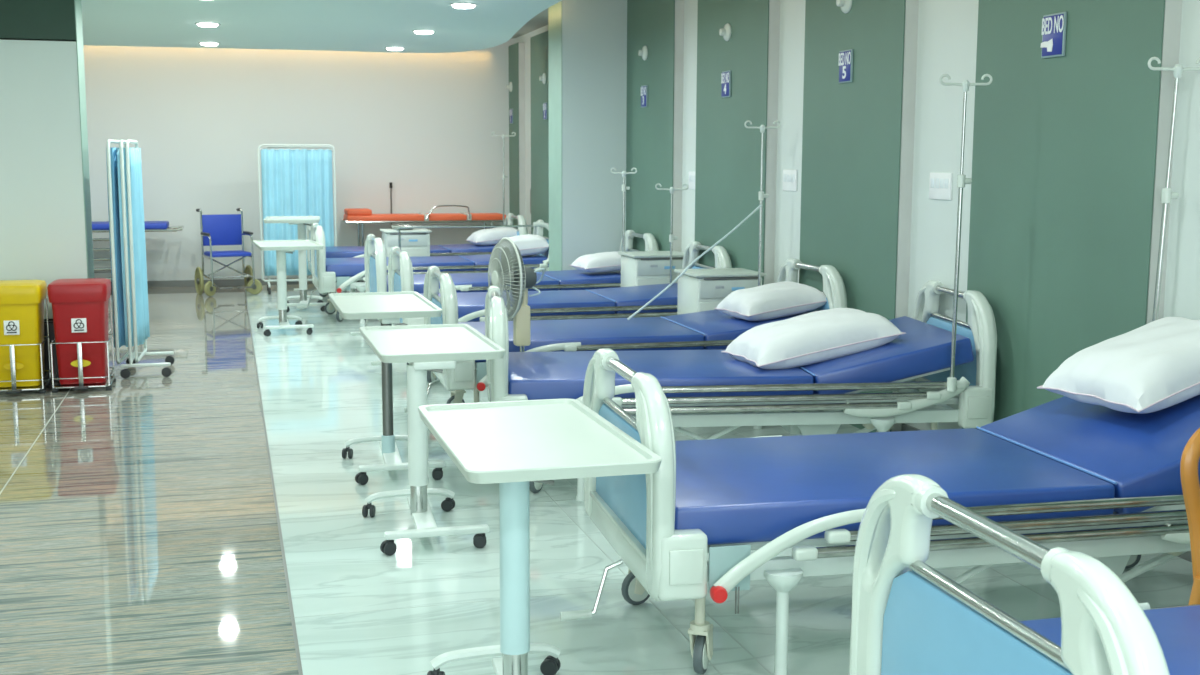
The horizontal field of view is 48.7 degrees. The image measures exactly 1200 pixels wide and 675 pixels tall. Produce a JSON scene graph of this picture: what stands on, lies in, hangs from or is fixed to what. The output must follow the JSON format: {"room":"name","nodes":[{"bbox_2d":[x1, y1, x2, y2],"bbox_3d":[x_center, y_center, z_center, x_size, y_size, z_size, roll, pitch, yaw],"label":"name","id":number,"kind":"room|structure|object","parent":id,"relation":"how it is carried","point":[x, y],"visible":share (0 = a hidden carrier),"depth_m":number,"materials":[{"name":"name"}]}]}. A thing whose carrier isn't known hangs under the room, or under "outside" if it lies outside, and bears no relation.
{"room":"hospital room","nodes":[
{"label":"hospital room","id":0,"kind":"room"},
{"bbox_2d":[0,0,87,318],"bbox_3d":[-5.431,-1.098,9.006,3.630,2.870,0.440,-2,8,-16],"label":"wall","id":1,"kind":"structure","parent":0,"point":[43,237],"depth_m":9.19,"materials":[{"name":"paint"}]},
{"bbox_2d":[74,0,93,277],"bbox_3d":[-3.679,-1.143,9.495,0.006,2.840,0.425,-2,8,-16],"label":"trim","id":2,"kind":"structure","parent":1,"relation":"attached to","point":[77,3],"depth_m":9.42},
{"bbox_2d":[83,38,514,281],"bbox_3d":[-5.080,-2.224,16.183,8.620,3.200,0.200,-2,8,-16],"label":"wall","id":3,"kind":"structure","parent":0,"point":[423,124],"depth_m":16.39,"materials":[{"name":"paint"}]},
{"bbox_2d":[111,278,336,287],"bbox_3d":[-5.056,-0.664,16.287,8.220,0.080,0.016,-2,8,-16],"label":"baseboard","id":4,"kind":"structure","parent":3,"relation":"attached to","point":[221,282],"depth_m":16.35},
{"bbox_2d":[81,0,561,52],"bbox_3d":[-2.485,-1.921,5.169,7.304,0.120,18.100,-2,8,-16],"label":"ceiling","id":5,"kind":"structure","parent":0,"point":[324,25],"depth_m":11.38,"materials":[{"name":"paint"}]},
{"bbox_2d":[195,22,220,26],"bbox_3d":[-3.363,-2.680,11.368,0.210,0.026,0.210,-2,8,-16],"label":"recessed light","id":6,"kind":"object","parent":5,"relation":"in","point":[202,24],"visible":1,"depth_m":11.31,"materials":[{"name":"white plastic"}]},
{"bbox_2d":[197,24,217,26],"bbox_3d":[-3.363,-2.678,11.368,0.172,0.023,0.172,-2,8,-16],"label":"diffuser","id":7,"kind":"object","parent":6,"relation":"attached to","point":[202,25],"depth_m":11.32,"materials":[{"name":"white"}]},
{"bbox_2d":[199,42,219,45],"bbox_3d":[-3.911,-2.937,13.274,0.210,0.026,0.210,-2,8,-16],"label":"recessed light","id":8,"kind":"object","parent":5,"relation":"in","point":[201,43],"visible":1,"depth_m":13.21,"materials":[{"name":"white"}]},
{"bbox_2d":[200,43,217,45],"bbox_3d":[-3.911,-2.935,13.274,0.172,0.023,0.172,-2,8,-16],"label":"diffuser","id":9,"kind":"object","parent":8,"relation":"attached to","point":[205,44],"depth_m":13.22,"materials":[{"name":"white"}]},
{"bbox_2d":[385,47,404,49],"bbox_3d":[-2.130,-2.997,13.769,0.210,0.026,0.210,-2,8,-16],"label":"recessed light","id":10,"kind":"object","parent":5,"relation":"in","point":[388,48],"visible":1,"depth_m":13.71,"materials":[{"name":"white"}]},
{"bbox_2d":[412,30,435,33],"bbox_3d":[-1.589,-2.753,11.963,0.210,0.026,0.210,-2,8,-16],"label":"recessed light","id":11,"kind":"object","parent":5,"relation":"in","point":[415,31],"visible":1,"depth_m":11.90,"materials":[{"name":"white"}]},
{"bbox_2d":[415,31,432,33],"bbox_3d":[-1.589,-2.752,11.964,0.172,0.023,0.172,-2,8,-16],"label":"diffuser","id":12,"kind":"object","parent":11,"relation":"attached to","point":[417,32],"depth_m":11.91,"materials":[{"name":"white"}]},
{"bbox_2d":[450,3,477,8],"bbox_3d":[-1.019,-2.476,9.909,0.210,0.026,0.210,-2,8,-16],"label":"recessed light","id":13,"kind":"object","parent":5,"relation":"in","point":[455,5],"visible":1,"depth_m":9.85,"materials":[{"name":"white"}]},
{"bbox_2d":[452,4,474,8],"bbox_3d":[-1.019,-2.475,9.909,0.172,0.023,0.172,-2,8,-16],"label":"diffuser","id":14,"kind":"object","parent":13,"relation":"attached to","point":[463,6],"depth_m":9.85,"materials":[{"name":"white"}]},
{"bbox_2d":[492,132,515,224],"bbox_3d":[-1.162,-1.768,16.041,0.290,1.420,0.048,0,8,-1],"label":"pole","id":15,"kind":"object","parent":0,"point":[503,136],"visible":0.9,"depth_m":16.00,"materials":[{"name":"silver metal"}]},
{"bbox_2d":[508,31,548,237],"bbox_3d":[-0.797,-2.063,15.843,0.006,3.000,2.800,-2,8,-16],"label":"wall","id":16,"kind":"structure","parent":0,"point":[538,43],"depth_m":15.67,"materials":[{"name":"paint"}]},
{"bbox_2d":[539,73,545,83],"bbox_3d":[-0.659,-2.954,15.112,0.064,0.128,0.128,-2,8,-16],"label":"holder","id":17,"kind":"object","parent":16,"relation":"attached to","point":[542,78],"visible":1,"depth_m":15.08,"materials":[{"name":"white plastic"}]},
{"bbox_2d":[543,103,547,119],"bbox_3d":[-0.624,-2.580,15.109,0.017,0.188,0.163,-2,8,-16],"label":"number sign","id":18,"kind":"object","parent":16,"relation":"attached to","point":[545,105],"visible":1,"depth_m":15.07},
{"bbox_2d":[512,8,547,37],"bbox_3d":[-2.326,-2.448,6.243,8.620,0.100,20.600,-2,8,-16],"label":"ceiling","id":19,"kind":"structure","parent":0,"point":[540,20],"depth_m":15.22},
{"bbox_2d":[548,1,561,270],"bbox_3d":[-0.412,-1.678,12.221,0.006,3.200,0.500,-2,8,-16],"label":"wall","id":20,"kind":"structure","parent":0,"point":[555,11],"depth_m":12.18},
{"bbox_2d":[562,0,626,269],"bbox_3d":[-0.077,-1.689,12.314,0.690,3.200,0.500,-2,8,-16],"label":"wall column","id":21,"kind":"structure","parent":0,"point":[594,32],"depth_m":12.03,"materials":[{"name":"paint"}]},
{"bbox_2d":[0,284,1192,674],"bbox_3d":[-2.154,0.718,6.718,8.600,0.100,20.200,-2,8,-16],"label":"floor","id":22,"kind":"structure","parent":0,"point":[336,564],"depth_m":5.33,"materials":[{"name":"tile"}]},
{"bbox_2d":[0,280,51,393],"bbox_3d":[-3.931,-0.004,8.918,0.380,0.735,0.481,-2,8,-16],"label":"waste bin","id":23,"kind":"object","parent":22,"relation":"on","point":[22,336],"visible":0.99,"depth_m":8.80,"materials":[{"name":"yellow plastic"}]},
{"bbox_2d":[44,319,58,382],"bbox_3d":[-3.820,0.093,9.313,0.261,0.438,0.176,-2,8,-16],"label":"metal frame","id":24,"kind":"object","parent":22,"relation":"on","point":[51,324],"visible":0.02,"depth_m":9.23,"materials":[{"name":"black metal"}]},
{"bbox_2d":[0,329,110,493],"bbox_3d":[-2.895,0.693,6.506,0.008,0.001,20.200,-2,8,-16],"label":"trim","id":25,"kind":"structure","parent":22,"relation":"in","point":[110,329],"depth_m":7.31,"materials":[{"name":"metal"}]},
{"bbox_2d":[47,278,115,392],"bbox_3d":[-3.537,-0.020,9.048,0.380,0.735,0.481,-2,8,-16],"label":"waste bin","id":26,"kind":"object","parent":22,"relation":"on","point":[79,306],"visible":1,"depth_m":8.91,"materials":[{"name":"red plastic"}]},
{"bbox_2d":[92,221,183,279],"bbox_3d":[-5.771,-0.925,15.424,1.788,0.821,0.676,-2,8,-16],"label":"trolley","id":27,"kind":"object","parent":22,"relation":"on","point":[150,226],"visible":0.15,"depth_m":15.21,"materials":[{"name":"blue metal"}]},
{"bbox_2d":[106,139,174,378],"bbox_3d":[-3.356,-0.589,9.694,0.390,1.692,0.660,-2,8,-16],"label":"screen","id":28,"kind":"object","parent":22,"relation":"on","point":[131,327],"visible":1,"depth_m":9.46,"materials":[{"name":"fabric"}]},
{"bbox_2d":[106,148,125,347],"bbox_3d":[-3.492,-0.664,9.634,0.085,1.415,0.533,-1,8,-11],"label":"curtain","id":29,"kind":"object","parent":28,"relation":"hanging from","point":[115,171],"depth_m":9.41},
{"bbox_2d":[117,148,133,346],"bbox_3d":[-3.442,-0.668,9.668,0.085,1.415,0.530,-2,8,-16],"label":"curtain","id":30,"kind":"object","parent":28,"relation":"hanging from","point":[128,153],"depth_m":9.44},
{"bbox_2d":[129,148,149,345],"bbox_3d":[-3.394,-0.672,9.700,0.084,1.415,0.533,-2,8,-13],"label":"curtain","id":31,"kind":"object","parent":28,"relation":"hanging from","point":[138,288],"depth_m":9.58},
{"bbox_2d":[195,208,261,296],"bbox_3d":[-4.316,-0.983,15.351,0.663,1.001,0.761,-4,9,-29],"label":"wheelchair","id":32,"kind":"object","parent":22,"relation":"on","point":[221,229],"visible":1,"depth_m":15.42,"materials":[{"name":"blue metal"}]},
{"bbox_2d":[244,285,302,674],"bbox_3d":[-1.701,0.652,6.838,0.012,0.001,20.200,-2,8,-16],"label":"trim","id":33,"kind":"structure","parent":22,"relation":"in","point":[300,671],"depth_m":5.55,"materials":[{"name":"metal"}]},
{"bbox_2d":[253,240,323,335],"bbox_3d":[-2.882,-0.475,12.253,0.575,0.790,1.045,-2,8,-18],"label":"table","id":34,"kind":"object","parent":22,"relation":"on","point":[282,247],"visible":1,"depth_m":12.03,"materials":[{"name":"plastic"}]},
{"bbox_2d":[253,240,323,251],"bbox_3d":[-2.887,-0.840,12.247,0.605,0.065,0.983,-2,8,-16],"label":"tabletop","id":35,"kind":"object","parent":34,"relation":"on","point":[264,245],"depth_m":12.08,"materials":[{"name":"white paint"}]},
{"bbox_2d":[263,216,326,311],"bbox_3d":[-3.189,-0.780,13.920,0.610,0.950,0.860,-1,8,-12],"label":"table","id":36,"kind":"object","parent":22,"relation":"on","point":[301,221],"visible":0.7,"depth_m":13.86,"materials":[{"name":"plastic"}]},
{"bbox_2d":[263,216,319,223],"bbox_3d":[-3.212,-1.218,13.856,0.612,0.065,0.891,-2,8,-16],"label":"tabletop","id":37,"kind":"object","parent":36,"relation":"on","point":[269,219],"depth_m":13.73,"materials":[{"name":"white paint"}]},
{"bbox_2d":[257,144,336,293],"bbox_3d":[-3.539,-1.398,15.577,0.894,1.732,0.516,-2,8,-16],"label":"screen","id":38,"kind":"object","parent":22,"relation":"on","point":[295,182],"visible":0.64,"depth_m":15.54,"materials":[{"name":"fabric"}]},
{"bbox_2d":[329,291,445,484],"bbox_3d":[-1.125,0.225,6.992,0.500,0.810,1.265,-2,8,-16],"label":"table","id":39,"kind":"object","parent":22,"relation":"on","point":[388,308],"visible":0.79,"depth_m":6.71,"materials":[{"name":"plastic"}]},
{"bbox_2d":[329,291,441,323],"bbox_3d":[-1.159,-0.161,7.069,0.500,0.065,1.000,-2,8,-16],"label":"tray","id":40,"kind":"object","parent":39,"relation":"on","point":[387,307],"depth_m":6.92,"materials":[{"name":"white paint"}]},
{"bbox_2d":[389,182,391,228],"bbox_3d":[-2.643,-1.329,16.830,0.080,1.270,0.080,-2,8,-16],"label":"stand","id":41,"kind":"object","parent":22,"relation":"on","point":[390,183],"visible":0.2,"depth_m":16.76,"materials":[{"name":"black metal"}]},
{"bbox_2d":[380,229,431,256],"bbox_3d":[-2.072,-0.742,14.172,0.500,0.816,0.462,-2,8,-16],"label":"base cabinet","id":42,"kind":"object","parent":22,"relation":"on","point":[416,242],"visible":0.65,"depth_m":13.94,"materials":[{"name":"white plastic"}]},
{"bbox_2d":[391,225,415,229],"bbox_3d":[-2.090,-1.172,14.110,0.270,0.048,0.270,-2,8,-16],"label":"basin","id":43,"kind":"object","parent":42,"relation":"in","point":[392,226],"visible":0.61,"depth_m":14.05,"materials":[{"name":"silver metal"}]},
{"bbox_2d":[294,213,527,295],"bbox_3d":[-2.170,-0.921,15.033,2.564,0.940,1.098,-2,8,-16],"label":"hospital bed","id":44,"kind":"object","parent":22,"relation":"on","point":[452,249],"visible":0.22,"depth_m":14.82,"materials":[{"name":"leather"}]},
{"bbox_2d":[441,243,498,256],"bbox_3d":[-1.404,-0.994,15.239,0.766,0.120,0.910,-4,8,-15],"label":"backrest cushion","id":45,"kind":"object","parent":44,"relation":"on","point":[452,248],"depth_m":14.88,"materials":[{"name":"leather"}]},
{"bbox_2d":[465,227,516,245],"bbox_3d":[-1.207,-1.171,15.323,0.604,0.209,0.444,-3,8,-20],"label":"pillow","id":46,"kind":"object","parent":44,"relation":"on","point":[484,237],"visible":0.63,"depth_m":15.15,"materials":[{"name":"fabric"}]},
{"bbox_2d":[297,220,548,322],"bbox_3d":[-1.743,-0.694,13.298,2.564,0.954,1.098,-2,8,-16],"label":"hospital bed","id":47,"kind":"object","parent":22,"relation":"on","point":[325,271],"visible":0.49,"depth_m":12.88,"materials":[{"name":"white paint"}]},
{"bbox_2d":[462,254,548,269],"bbox_3d":[-0.977,-0.761,13.505,0.766,0.120,0.910,-4,8,-15],"label":"backrest cushion","id":48,"kind":"object","parent":47,"relation":"on","point":[473,259],"depth_m":13.16,"materials":[{"name":"leather"}]},
{"bbox_2d":[499,234,548,256],"bbox_3d":[-0.775,-0.936,13.486,0.509,0.224,0.444,-1,8,-11],"label":"pillow","id":49,"kind":"object","parent":47,"relation":"on","point":[529,244],"visible":0.66,"depth_m":13.32,"materials":[{"name":"fabric"}]},
{"bbox_2d":[342,205,505,281],"bbox_3d":[-2.188,-1.167,16.633,2.000,1.005,0.605,-2,8,-16],"label":"trolley","id":50,"kind":"object","parent":22,"relation":"on","point":[358,216],"visible":0.7,"depth_m":16.33,"materials":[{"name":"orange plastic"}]},
{"bbox_2d":[344,208,371,215],"bbox_3d":[-2.988,-1.550,16.362,0.300,0.070,0.460,-2,8,-16],"label":"cushion","id":51,"kind":"object","parent":50,"relation":"on","point":[350,211],"depth_m":16.16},
{"bbox_2d":[359,324,505,555],"bbox_3d":[-0.767,0.400,5.886,0.595,0.760,1.295,-2,8,-16],"label":"table","id":52,"kind":"object","parent":22,"relation":"on","point":[433,347],"visible":1,"depth_m":5.57,"materials":[{"name":"plastic"}]},
{"bbox_2d":[359,324,505,369],"bbox_3d":[-0.775,0.035,5.989,0.530,0.065,1.000,-2,8,-16],"label":"tray","id":53,"kind":"object","parent":52,"relation":"on","point":[433,346],"depth_m":5.84,"materials":[{"name":"white paint"}]},
{"bbox_2d":[350,230,658,335],"bbox_3d":[-0.851,-0.424,11.354,2.564,0.940,1.098,-2,8,-16],"label":"hospital bed","id":54,"kind":"object","parent":22,"relation":"on","point":[376,277],"visible":0.38,"depth_m":11.11,"materials":[{"name":"leather"}]},
{"bbox_2d":[538,270,620,289],"bbox_3d":[-0.085,-0.497,11.561,0.766,0.120,0.910,-4,8,-15],"label":"backrest cushion","id":55,"kind":"object","parent":54,"relation":"on","point":[563,276],"depth_m":11.21,"materials":[{"name":"leather"}]},
{"bbox_2d":[569,251,620,272],"bbox_3d":[0.056,-0.659,11.557,0.549,0.168,0.424,-3,8,-20],"label":"pillow","id":56,"kind":"object","parent":54,"relation":"on","point":[603,261],"visible":0.74,"depth_m":11.39,"materials":[{"name":"fabric"}]},
{"bbox_2d":[611,167,636,251],"bbox_3d":[0.196,-0.893,11.004,0.221,1.030,0.051,1,8,6],"label":"pole","id":57,"kind":"object","parent":54,"relation":"attached to","point":[624,188],"visible":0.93,"depth_m":10.96,"materials":[{"name":"silver metal"}]},
{"bbox_2d":[488,237,544,351],"bbox_3d":[-0.421,0.027,7.220,0.400,1.146,0.439,-2,8,-16],"label":"pedestal fan","id":58,"kind":"object","parent":22,"relation":"on","point":[522,278],"visible":0.74,"depth_m":7.14,"materials":[{"name":"beige plastic"}]},
{"bbox_2d":[418,398,661,674],"bbox_3d":[-0.218,0.664,3.923,0.595,0.760,1.145,-2,8,-16],"label":"table","id":59,"kind":"object","parent":22,"relation":"on","point":[510,444],"visible":1,"depth_m":3.71,"materials":[{"name":"plastic"}]},
{"bbox_2d":[418,398,661,483],"bbox_3d":[-0.213,0.309,3.963,0.540,0.065,0.980,-2,8,-16],"label":"tray","id":60,"kind":"object","parent":59,"relation":"on","point":[544,441],"depth_m":3.84,"materials":[{"name":"white paint"}]},
{"bbox_2d":[371,241,731,382],"bbox_3d":[-0.395,-0.206,9.740,2.564,0.940,1.098,-2,8,-14],"label":"hospital bed","id":61,"kind":"object","parent":22,"relation":"on","point":[618,302],"visible":0.48,"depth_m":9.43,"materials":[{"name":"leather"}]},
{"bbox_2d":[588,283,677,312],"bbox_3d":[0.375,-0.284,9.931,0.766,0.120,0.910,-5,9,-14],"label":"backrest cushion","id":62,"kind":"object","parent":61,"relation":"on","point":[631,295],"depth_m":9.70,"materials":[{"name":"leather"}]},
{"bbox_2d":[655,183,688,282],"bbox_3d":[0.563,-0.736,10.483,0.262,0.960,0.049,1,8,2],"label":"pole","id":63,"kind":"object","parent":61,"relation":"attached to","point":[672,237],"visible":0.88,"depth_m":10.46,"materials":[{"name":"silver metal"}]},
{"bbox_2d":[404,258,846,429],"bbox_3d":[0.100,0.031,7.984,2.564,0.940,1.098,-2,8,-14],"label":"hospital bed","id":64,"kind":"object","parent":22,"relation":"on","point":[711,329],"visible":0.42,"depth_m":7.71,"materials":[{"name":"leather"}]},
{"bbox_2d":[564,345,576,350],"bbox_3d":[-0.166,0.059,7.385,0.072,0.038,0.044,-2,8,-14],"label":"socket","id":65,"kind":"object","parent":64,"relation":"attached to","point":[566,347],"depth_m":7.37,"materials":[{"name":"white plastic"}]},
{"bbox_2d":[662,309,807,348],"bbox_3d":[0.875,-0.067,8.164,0.766,0.120,0.910,-8,9,-13],"label":"backrest cushion","id":66,"kind":"object","parent":64,"relation":"on","point":[710,325],"depth_m":7.94,"materials":[{"name":"leather"}]},
{"bbox_2d":[715,281,826,320],"bbox_3d":[1.053,-0.226,8.094,0.565,0.220,0.464,-3,8,-19],"label":"pillow","id":67,"kind":"object","parent":64,"relation":"on","point":[784,298],"visible":1,"depth_m":7.93,"materials":[{"name":"fabric"}]},
{"bbox_2d":[618,251,683,286],"bbox_3d":[0.445,-0.279,10.775,0.500,0.816,0.462,-2,8,-16],"label":"base cabinet","id":68,"kind":"object","parent":22,"relation":"on","point":[638,268],"visible":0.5,"depth_m":10.53,"materials":[{"name":"white plastic"}]},
{"bbox_2d":[674,268,765,314],"bbox_3d":[0.809,-0.046,9.044,0.500,0.816,0.462,-2,8,-16],"label":"base cabinet","id":69,"kind":"object","parent":22,"relation":"on","point":[699,290],"visible":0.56,"depth_m":8.80,"materials":[{"name":"white plastic"}]},
{"bbox_2d":[485,280,996,500],"bbox_3d":[0.548,0.217,6.603,2.564,0.940,1.098,-1,8,-6],"label":"hospital bed","id":70,"kind":"object","parent":22,"relation":"on","point":[700,387],"visible":0.78,"depth_m":6.22,"materials":[{"name":"leather"}]},
{"bbox_2d":[612,397,621,405],"bbox_3d":[0.065,0.291,6.037,0.072,0.038,0.044,-1,8,-6],"label":"socket","id":71,"kind":"object","parent":70,"relation":"attached to","point":[618,400],"depth_m":6.02,"materials":[{"name":"white plastic"}]},
{"bbox_2d":[721,308,905,369],"bbox_3d":[1.056,0.002,6.617,0.777,0.269,0.504,-2,8,-16],"label":"pillow","id":72,"kind":"object","parent":70,"relation":"on","point":[822,335],"visible":0.99,"depth_m":6.44,"materials":[{"name":"fabric"}]},
{"bbox_2d":[798,316,973,393],"bbox_3d":[1.341,0.087,6.672,0.766,0.120,0.910,-14,9,-4],"label":"backrest cushion","id":73,"kind":"object","parent":70,"relation":"on","point":[925,349],"depth_m":6.24,"materials":[{"name":"leather"}]},
{"bbox_2d":[896,401,911,409],"bbox_3d":[1.417,0.316,6.188,0.072,0.038,0.044,-1,8,-6],"label":"socket","id":74,"kind":"object","parent":70,"relation":"attached to","point":[900,405],"depth_m":6.17,"materials":[{"name":"white plastic"}]},
{"bbox_2d":[926,391,940,399],"bbox_3d":[1.556,0.270,6.197,0.072,0.038,0.044,-1,8,-6],"label":"socket","id":75,"kind":"object","parent":70,"relation":"attached to","point":[930,395],"depth_m":6.18,"materials":[{"name":"white plastic"}]},
{"bbox_2d":[956,380,966,388],"bbox_3d":[1.676,0.219,6.203,0.072,0.038,0.044,-1,8,-6],"label":"socket","id":76,"kind":"object","parent":70,"relation":"attached to","point":[961,384],"depth_m":6.18,"materials":[{"name":"white plastic"}]},
{"bbox_2d":[939,74,992,391],"bbox_3d":[1.647,-0.469,6.071,0.236,1.450,0.057,2,8,10],"label":"pole","id":77,"kind":"object","parent":70,"relation":"attached to","point":[961,180],"visible":1,"depth_m":6.05,"materials":[{"name":"silver metal"}]},
{"bbox_2d":[947,377,956,391],"bbox_3d":[1.637,0.216,6.170,0.044,0.065,0.044,-2,8,-16],"label":"socket","id":78,"kind":"object","parent":77,"relation":"attached to","point":[951,381],"depth_m":6.15,"materials":[{"name":"white plastic"}]},
{"bbox_2d":[560,348,1199,674],"bbox_3d":[1.116,0.502,4.492,2.564,0.940,1.098,-1,8,-12],"label":"hospital bed","id":79,"kind":"object","parent":22,"relation":"on","point":[1065,472],"visible":0.73,"depth_m":4.12,"materials":[{"name":"leather"}]},
{"bbox_2d":[792,545,817,560],"bbox_3d":[0.597,0.629,3.864,0.072,0.038,0.044,-1,8,-12],"label":"socket","id":80,"kind":"object","parent":79,"relation":"attached to","point":[799,553],"depth_m":3.85,"materials":[{"name":"white plastic"}]},
{"bbox_2d":[824,529,850,543],"bbox_3d":[0.695,0.582,3.879,0.072,0.038,0.044,-1,8,-12],"label":"socket","id":81,"kind":"object","parent":79,"relation":"attached to","point":[832,536],"depth_m":3.86,"materials":[{"name":"white plastic"}]},
{"bbox_2d":[980,395,1199,513],"bbox_3d":[1.892,0.334,4.638,0.766,0.120,0.910,-19,11,-9],"label":"backrest cushion","id":82,"kind":"object","parent":79,"relation":"on","point":[1139,455],"depth_m":4.49,"materials":[{"name":"leather"}]},
{"bbox_2d":[1037,317,1199,413],"bbox_3d":[2.007,0.089,4.749,0.664,0.295,0.504,-3,8,-21],"label":"pillow","id":83,"kind":"object","parent":79,"relation":"on","point":[1154,366],"visible":1,"depth_m":4.60,"materials":[{"name":"fabric"}]},
{"bbox_2d":[1147,57,1199,321],"bbox_3d":[2.216,-0.315,5.194,0.236,1.540,0.056,1,8,5],"label":"pole","id":84,"kind":"object","parent":79,"relation":"attached to","point":[1167,195],"visible":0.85,"depth_m":5.14,"materials":[{"name":"silver metal"}]},
{"bbox_2d":[849,474,1199,674],"bbox_3d":[1.719,0.747,2.654,2.564,0.947,1.098,-2,8,-14],"label":"hospital bed","id":85,"kind":"object","parent":22,"relation":"on","point":[918,621],"visible":1,"depth_m":2.49,"materials":[{"name":"white paint"}]},
{"bbox_2d":[1180,428,1199,604],"bbox_3d":[1.865,0.667,3.552,0.462,0.872,0.452,-3,8,-23],"label":"plastic chair","id":86,"kind":"object","parent":22,"relation":"on","point":[1190,456],"visible":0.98,"depth_m":3.60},
{"bbox_2d":[744,120,780,285],"bbox_3d":[1.059,-0.749,8.750,0.236,1.350,0.046,0,8,-1],"label":"pole","id":87,"kind":"object","parent":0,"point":[761,195],"visible":0.87,"depth_m":8.71,"materials":[{"name":"silver metal"}]},
{"bbox_2d":[627,204,761,319],"bbox_3d":[0.619,-0.490,8.439,1.081,0.697,0.038,-5,9,-34],"label":"cable","id":88,"kind":"object","parent":87,"relation":"hanging from","point":[760,205],"visible":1,"depth_m":8.42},
{"bbox_2d":[515,0,1199,510],"bbox_3d":[1.723,-1.049,7.575,0.200,3.200,20.200,-2,8,-16],"label":"wall","id":89,"kind":"structure","parent":0,"point":[947,29],"depth_m":6.99,"materials":[{"name":"paint"}]},
{"bbox_2d":[519,43,524,217],"bbox_3d":[-1.054,-2.208,16.914,0.076,3.000,0.580,-2,8,-16],"label":"trim","id":90,"kind":"structure","parent":89,"relation":"attached to","point":[521,45],"depth_m":16.58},
{"bbox_2d":[672,0,683,251],"bbox_3d":[0.464,-1.483,11.541,0.076,3.000,1.320,-2,8,-16],"label":"trim","id":91,"kind":"structure","parent":89,"relation":"attached to","point":[679,4],"depth_m":10.86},
{"bbox_2d":[689,172,694,188],"bbox_3d":[0.747,-1.262,10.663,0.014,0.130,0.124,-2,8,-16],"label":"switch plate","id":92,"kind":"object","parent":89,"relation":"attached to","point":[691,174],"visible":0.7,"depth_m":10.66,"materials":[{"name":"plastic"}]},
{"bbox_2d":[764,0,779,284],"bbox_3d":[0.981,-1.236,9.708,0.076,3.000,1.400,-2,8,-16],"label":"trim","id":93,"kind":"structure","parent":89,"relation":"attached to","point":[774,5],"depth_m":9.02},
{"bbox_2d":[782,170,797,190],"bbox_3d":[1.269,-1.043,8.811,0.014,0.135,0.239,-2,8,-16],"label":"switch plate","id":94,"kind":"object","parent":89,"relation":"attached to","point":[789,176],"visible":1,"depth_m":8.80,"materials":[{"name":"plastic"}]},
{"bbox_2d":[891,0,918,431],"bbox_3d":[1.504,-0.986,7.857,0.076,3.000,1.280,-2,8,-16],"label":"trim","id":95,"kind":"structure","parent":89,"relation":"attached to","point":[911,6],"depth_m":7.24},
{"bbox_2d":[929,172,952,199],"bbox_3d":[1.793,-0.794,6.954,0.014,0.140,0.233,-2,8,-16],"label":"switch plate","id":96,"kind":"object","parent":89,"relation":"attached to","point":[940,184],"visible":1,"depth_m":6.95,"materials":[{"name":"plastic"}]},
{"bbox_2d":[901,423,1191,561],"bbox_3d":[1.614,0.491,7.752,0.016,0.100,20.200,-2,8,-16],"label":"baseboard","id":97,"kind":"structure","parent":89,"relation":"attached to","point":[1187,555],"depth_m":5.28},
{"bbox_2d":[1144,0,1181,511],"bbox_3d":[2.056,-0.723,5.900,0.076,3.000,1.340,-2,8,-16],"label":"trim","id":98,"kind":"structure","parent":89,"relation":"attached to","point":[1173,8],"depth_m":5.24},
{"bbox_2d":[626,0,1164,432],"bbox_3d":[1.219,-1.101,8.704,0.006,3.000,7.240,-2,8,-16],"label":"wall","id":99,"kind":"structure","parent":0,"point":[1064,155],"depth_m":6.40,"materials":[{"name":"paint"}]},
{"bbox_2d":[638,46,647,60],"bbox_3d":[0.365,-2.465,11.485,0.064,0.128,0.128,-2,8,-16],"label":"holder","id":100,"kind":"object","parent":99,"relation":"attached to","point":[643,53],"visible":1,"depth_m":11.46,"materials":[{"name":"white plastic"}]},
{"bbox_2d":[641,85,647,107],"bbox_3d":[0.384,-2.099,11.540,0.017,0.188,0.163,-2,8,-16],"label":"number sign","id":101,"kind":"object","parent":99,"relation":"attached to","point":[644,89],"visible":1,"depth_m":11.51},
{"bbox_2d":[245,290,1059,674],"bbox_3d":[-0.040,0.596,7.299,3.450,0.001,20.200,-2,8,-16],"label":"trim","id":102,"kind":"structure","parent":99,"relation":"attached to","point":[671,622],"depth_m":4.98,"materials":[{"name":"metal"}]},
{"bbox_2d":[719,23,730,40],"bbox_3d":[0.898,-2.210,9.595,0.064,0.128,0.128,-2,8,-16],"label":"holder","id":103,"kind":"object","parent":99,"relation":"attached to","point":[725,31],"visible":1,"depth_m":9.57,"materials":[{"name":"white plastic"}]},
{"bbox_2d":[719,28,725,35],"bbox_3d":[0.887,-2.209,9.592,0.040,0.053,0.054,-2,8,-16],"label":"socket","id":104,"kind":"object","parent":103,"relation":"attached to","point":[722,32],"depth_m":9.57,"materials":[{"name":"white plastic"}]},
{"bbox_2d":[721,70,730,97],"bbox_3d":[0.918,-1.844,9.650,0.017,0.188,0.163,-2,8,-16],"label":"number sign","id":105,"kind":"object","parent":99,"relation":"attached to","point":[726,75],"visible":1,"depth_m":9.63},
{"bbox_2d":[836,0,851,12],"bbox_3d":[1.418,-1.962,7.754,0.064,0.128,0.128,-2,8,-16],"label":"holder","id":106,"kind":"object","parent":99,"relation":"attached to","point":[845,6],"visible":1,"depth_m":7.73,"materials":[{"name":"white plastic"}]},
{"bbox_2d":[836,0,844,6],"bbox_3d":[1.407,-1.961,7.750,0.040,0.053,0.054,-2,8,-16],"label":"socket","id":107,"kind":"object","parent":106,"relation":"attached to","point":[840,3],"depth_m":7.73,"materials":[{"name":"white plastic"}]},
{"bbox_2d":[838,49,852,82],"bbox_3d":[1.443,-1.593,7.789,0.017,0.188,0.163,-2,8,-16],"label":"number sign","id":108,"kind":"object","parent":99,"relation":"attached to","point":[845,64],"visible":1,"depth_m":7.77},
{"bbox_2d":[1040,12,1066,57],"bbox_3d":[1.995,-1.329,5.833,0.019,0.188,0.163,-2,8,-16],"label":"number sign","id":109,"kind":"object","parent":99,"relation":"attached to","point":[1053,44],"visible":1,"depth_m":5.82,"materials":[{"name":"plastic"}]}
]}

